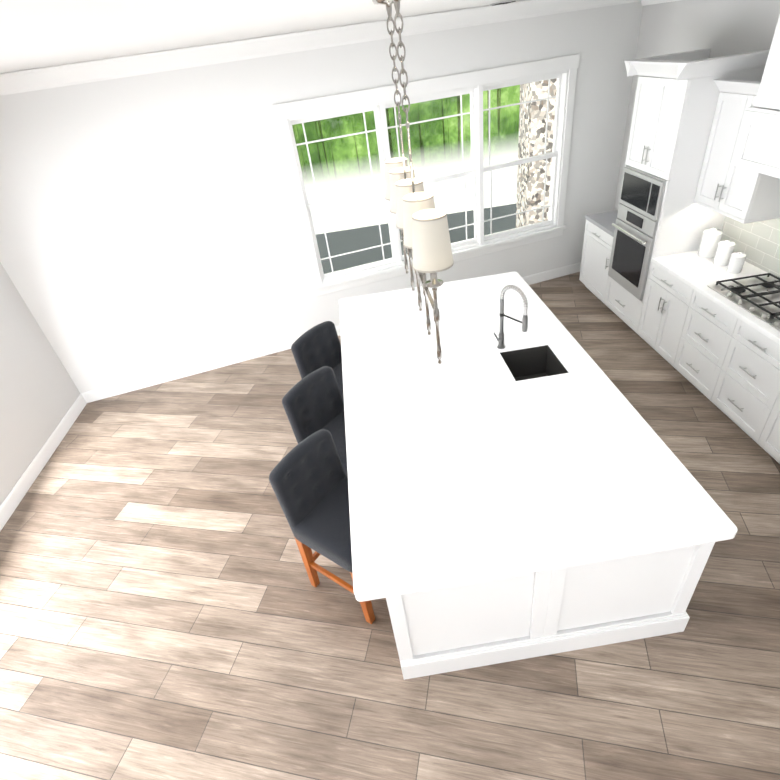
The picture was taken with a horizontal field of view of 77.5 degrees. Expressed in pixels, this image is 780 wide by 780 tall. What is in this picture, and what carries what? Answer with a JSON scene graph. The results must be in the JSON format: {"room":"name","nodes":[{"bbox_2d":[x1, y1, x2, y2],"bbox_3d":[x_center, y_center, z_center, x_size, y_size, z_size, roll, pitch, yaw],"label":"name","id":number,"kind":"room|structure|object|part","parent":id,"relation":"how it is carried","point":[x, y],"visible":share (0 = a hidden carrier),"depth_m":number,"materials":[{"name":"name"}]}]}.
{"room":"kitchen","nodes":[
{"label":"kitchen","id":0,"kind":"room"},
{"bbox_2d":[0,262,79,504],"bbox_3d":[-3.410,0.135,2.837,0.150,3.000,8.850,-9,35,-1],"label":"wall","id":1,"kind":"structure","parent":0,"point":[39,393],"depth_m":4.52,"materials":[{"name":"grey paint"}]},
{"bbox_2d":[0,394,86,530],"bbox_3d":[-3.164,1.233,3.731,0.014,0.130,8.698,-9,35,-1],"label":"baseboard","id":2,"kind":"structure","parent":1,"relation":"attached to","point":[16,494],"depth_m":4.50,"materials":[{"name":"white wood"}]},
{"bbox_2d":[0,0,524,73],"bbox_3d":[-0.256,-1.609,1.938,7.200,0.100,9.000,-9,35,-1],"label":"ceiling","id":3,"kind":"structure","parent":0,"point":[35,34],"depth_m":2.06,"materials":[{"name":"white paint"}]},
{"bbox_2d":[372,0,453,363],"bbox_3d":[0.086,-0.965,2.224,0.163,1.347,1.243,-9,35,-1],"label":"chandelier","id":4,"kind":"object","parent":3,"relation":"hanging from","point":[421,222],"visible":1,"depth_m":2.00,"materials":[{"name":"silver metal"}]},
{"bbox_2d":[490,0,516,5],"bbox_3d":[0.977,-3.334,4.180,0.150,0.015,0.300,-9,35,-1],"label":"ceiling vent","id":5,"kind":"object","parent":3,"relation":"in","point":[502,2],"visible":1,"depth_m":4.09,"materials":[{"name":"grey"}]},
{"bbox_2d":[0,1,642,392],"bbox_3d":[-0.617,-1.981,5.201,9.100,3.000,0.150,-16,36,-11],"label":"wall","id":6,"kind":"structure","parent":0,"point":[150,223],"depth_m":4.77,"materials":[{"name":"white paint"}]},
{"bbox_2d":[0,0,640,95],"bbox_3d":[-0.746,-3.064,4.265,9.100,0.135,0.115,-16,36,-11],"label":"crown molding","id":7,"kind":"structure","parent":6,"relation":"attached to","point":[88,71],"depth_m":4.21,"materials":[{"name":"white"}]},
{"bbox_2d":[80,262,580,402],"bbox_3d":[-0.419,-0.783,5.966,9.100,0.130,0.014,-16,36,-11],"label":"baseboard","id":8,"kind":"structure","parent":6,"relation":"attached to","point":[173,374],"depth_m":5.62,"materials":[{"name":"white wood"}]},
{"bbox_2d":[272,54,579,295],"bbox_3d":[0.549,-2.337,5.395,3.278,1.920,0.200,-16,36,-11],"label":"windows","id":9,"kind":"structure","parent":6,"relation":"in","point":[377,101],"depth_m":5.25,"materials":[{"name":"white wood"}]},
{"bbox_2d":[0,272,779,779],"bbox_3d":[0.114,0.889,3.736,7.200,0.100,9.000,-9,35,-1],"label":"floor","id":10,"kind":"structure","parent":0,"point":[168,610],"depth_m":2.91,"materials":[{"name":"brown wood"}]},
{"bbox_2d":[282,366,347,475],"bbox_3d":[-0.315,0.411,3.483,0.563,1.067,0.490,18,43,32],"label":"stool","id":11,"kind":"object","parent":10,"relation":"on","point":[312,402],"visible":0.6,"depth_m":3.35,"materials":[{"name":"black fabric"}]},
{"bbox_2d":[291,321,343,402],"bbox_3d":[-0.370,0.008,4.053,0.563,1.067,0.490,18,43,32],"label":"stool","id":12,"kind":"object","parent":10,"relation":"on","point":[316,347],"visible":0.44,"depth_m":3.92,"materials":[{"name":"black fabric"}]},
{"bbox_2d":[269,429,374,623],"bbox_3d":[-0.260,0.813,2.912,0.563,1.067,0.490,18,43,32],"label":"stool","id":13,"kind":"object","parent":10,"relation":"on","point":[308,478],"visible":0.81,"depth_m":2.78,"materials":[{"name":"black fabric"}]},
{"bbox_3d":[-0.243,0.765,2.855,0.662,0.154,0.662,-9,35,-1],"label":"seat","id":14,"kind":"part","parent":13,"relation":"part of","materials":[{"name":"fabric"}]},
{"bbox_2d":[386,540,723,679],"bbox_3d":[0.647,0.252,3.679,1.593,0.865,3.046,-9,35,-1],"label":"kitchen island","id":15,"kind":"object","parent":10,"relation":"on","point":[445,630],"depth_m":2.49,"materials":[{"name":"white wood"}]},
{"bbox_2d":[339,272,737,601],"bbox_3d":[0.533,-0.102,3.404,1.730,0.049,3.100,-9,35,-1],"label":"island countertop","id":16,"kind":"structure","parent":15,"relation":"on","point":[462,469],"depth_m":2.67,"materials":[{"name":"white stone"}]},
{"bbox_2d":[491,280,530,347],"bbox_3d":[0.831,-0.483,3.384,0.195,0.517,0.230,-9,35,-1],"label":"faucet","id":17,"kind":"object","parent":16,"relation":"on","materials":[{"name":"silver metal"}]},
{"bbox_2d":[503,348,562,375],"bbox_3d":[1.014,-0.093,3.474,0.368,0.247,0.388,-9,35,-1],"label":"sink","id":18,"kind":"object","parent":16,"relation":"in","point":[532,361],"depth_m":3.61,"materials":[{"name":"black metal"}]},
{"bbox_2d":[579,218,610,298],"bbox_3d":[2.712,-1.523,5.712,0.627,0.873,0.688,-9,35,-1],"label":"base cabinet","id":19,"kind":"object","parent":10,"relation":"on","point":[594,253],"depth_m":5.71,"materials":[{"name":"white wood"}]},
{"bbox_2d":[587,211,610,233],"bbox_3d":[2.652,-1.891,5.446,0.638,0.040,0.688,-9,35,-1],"label":"countertop","id":20,"kind":"structure","parent":19,"relation":"on","point":[603,220],"depth_m":5.52,"materials":[{"name":"white stone"}]},
{"bbox_2d":[635,262,694,365],"bbox_3d":[2.862,-0.726,4.574,0.627,0.873,0.638,-9,35,-1],"label":"base cabinet","id":21,"kind":"object","parent":10,"relation":"on","point":[667,298],"depth_m":4.52,"materials":[{"name":"white wood"}]},
{"bbox_2d":[599,49,762,330],"bbox_3d":[2.678,-1.750,4.675,0.658,2.450,0.730,-9,35,-1],"label":"tall cabinet","id":22,"kind":"object","parent":10,"relation":"on","point":[658,213],"depth_m":4.30,"materials":[{"name":"white wood"}]},
{"bbox_2d":[607,165,668,301],"bbox_3d":[2.378,-1.530,4.790,0.100,1.141,0.688,-9,35,-1],"label":"wall oven","id":23,"kind":"object","parent":22,"relation":"in","point":[644,194],"depth_m":4.68,"materials":[{"name":"silver metal"}]},
{"bbox_2d":[673,290,738,400],"bbox_3d":[2.922,-0.406,4.118,0.627,0.873,0.597,-9,35,-1],"label":"base cabinet","id":24,"kind":"object","parent":10,"relation":"on","point":[708,328],"depth_m":4.04,"materials":[{"name":"white wood"}]},
{"bbox_2d":[651,250,779,345],"bbox_3d":[2.903,-0.553,3.535,0.638,0.040,2.536,-9,35,-1],"label":"countertop","id":25,"kind":"structure","parent":24,"relation":"on","point":[699,272],"depth_m":4.11,"materials":[{"name":"white stone"}]},
{"bbox_2d":[698,228,722,257],"bbox_3d":[2.885,-1.331,4.372,0.154,0.246,0.154,-9,35,-1],"label":"canister","id":26,"kind":"object","parent":25,"relation":"on","point":[711,238],"visible":0.98,"depth_m":4.33,"materials":[{"name":"white ceramic"}]},
{"bbox_2d":[713,240,735,265],"bbox_3d":[2.900,-1.194,4.213,0.128,0.206,0.128,-9,35,-1],"label":"canister","id":27,"kind":"object","parent":25,"relation":"on","point":[724,251],"visible":0.98,"depth_m":4.18,"materials":[{"name":"white ceramic"}]},
{"bbox_2d":[727,252,746,273],"bbox_3d":[2.911,-1.074,4.078,0.107,0.166,0.107,-9,35,-1],"label":"canister","id":28,"kind":"object","parent":25,"relation":"on","point":[736,262],"visible":1,"depth_m":4.05,"materials":[{"name":"white ceramic"}]},
{"bbox_2d":[707,273,779,330],"bbox_3d":[2.900,-0.639,3.585,0.520,0.040,0.940,-9,35,-1],"label":"cooktop","id":29,"kind":"object","parent":25,"relation":"in","point":[758,297],"visible":1,"depth_m":3.74,"materials":[{"name":"silver metal"}]},
{"bbox_2d":[711,318,779,447],"bbox_3d":[2.986,-0.066,3.632,0.627,0.873,0.596,-9,35,-1],"label":"base cabinet","id":30,"kind":"object","parent":10,"relation":"on","point":[747,391],"depth_m":3.60,"materials":[{"name":"white wood"}]},
{"bbox_2d":[763,406,779,463],"bbox_3d":[3.055,0.305,3.102,0.627,0.873,0.818,-9,35,-1],"label":"base cabinet","id":31,"kind":"object","parent":10,"relation":"on","point":[772,446],"depth_m":3.47,"materials":[{"name":"white wood"}]},
{"bbox_2d":[613,0,779,210],"bbox_3d":[3.252,-0.941,2.959,0.150,3.000,8.850,-9,35,-1],"label":"wall","id":32,"kind":"structure","parent":0,"point":[719,28],"depth_m":4.32,"materials":[{"name":"grey paint"}]},
{"bbox_2d":[641,0,680,5],"bbox_3d":[2.925,-2.097,2.200,0.149,0.176,8.698,-9,35,-1],"label":"crown molding","id":33,"kind":"structure","parent":32,"relation":"attached to","point":[646,2],"depth_m":4.66,"materials":[{"name":"white"}]},
{"bbox_2d":[695,82,779,221],"bbox_3d":[2.834,-1.855,3.781,0.349,0.830,0.636,-9,35,-1],"label":"upper cabinet","id":34,"kind":"object","parent":32,"relation":"attached to","point":[703,152],"depth_m":3.80,"materials":[{"name":"white wood"}]},
{"bbox_2d":[731,110,779,181],"bbox_3d":[2.796,-1.497,2.970,0.568,0.352,1.080,-9,35,-1],"label":"upper cabinet","id":35,"kind":"object","parent":32,"relation":"attached to","point":[757,147],"depth_m":3.27,"materials":[{"name":"white wood"}]},
{"bbox_2d":[747,14,779,113],"bbox_3d":[2.725,-1.979,2.624,0.568,0.808,1.050,-9,35,-1],"label":"upper cabinet","id":36,"kind":"object","parent":32,"relation":"attached to","point":[765,95],"depth_m":3.14,"materials":[{"name":"white wood"}]},
{"bbox_2d":[733,14,779,205],"bbox_3d":[2.692,-1.813,2.735,0.682,1.197,1.314,-9,35,-1],"label":"range hood","id":37,"kind":"object","parent":36,"relation":"attached to","point":[758,151],"depth_m":3.19,"materials":[{"name":"white"}]},
{"label":"outside","id":38,"kind":"structure","parent":0,"visible":0},
{"bbox_2d":[292,85,519,233],"bbox_3d":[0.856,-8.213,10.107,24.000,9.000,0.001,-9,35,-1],"label":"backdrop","id":39,"kind":"structure","parent":38,"point":[445,132],"depth_m":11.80,"materials":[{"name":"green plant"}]},
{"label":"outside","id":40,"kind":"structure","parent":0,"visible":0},
{"bbox_2d":[516,78,556,227],"bbox_3d":[2.470,-4.013,6.569,1.292,4.050,0.500,-9,35,-1],"label":"stone column","id":41,"kind":"structure","parent":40,"point":[530,145],"depth_m":6.79,"materials":[{"name":"white stone"}]}
]}

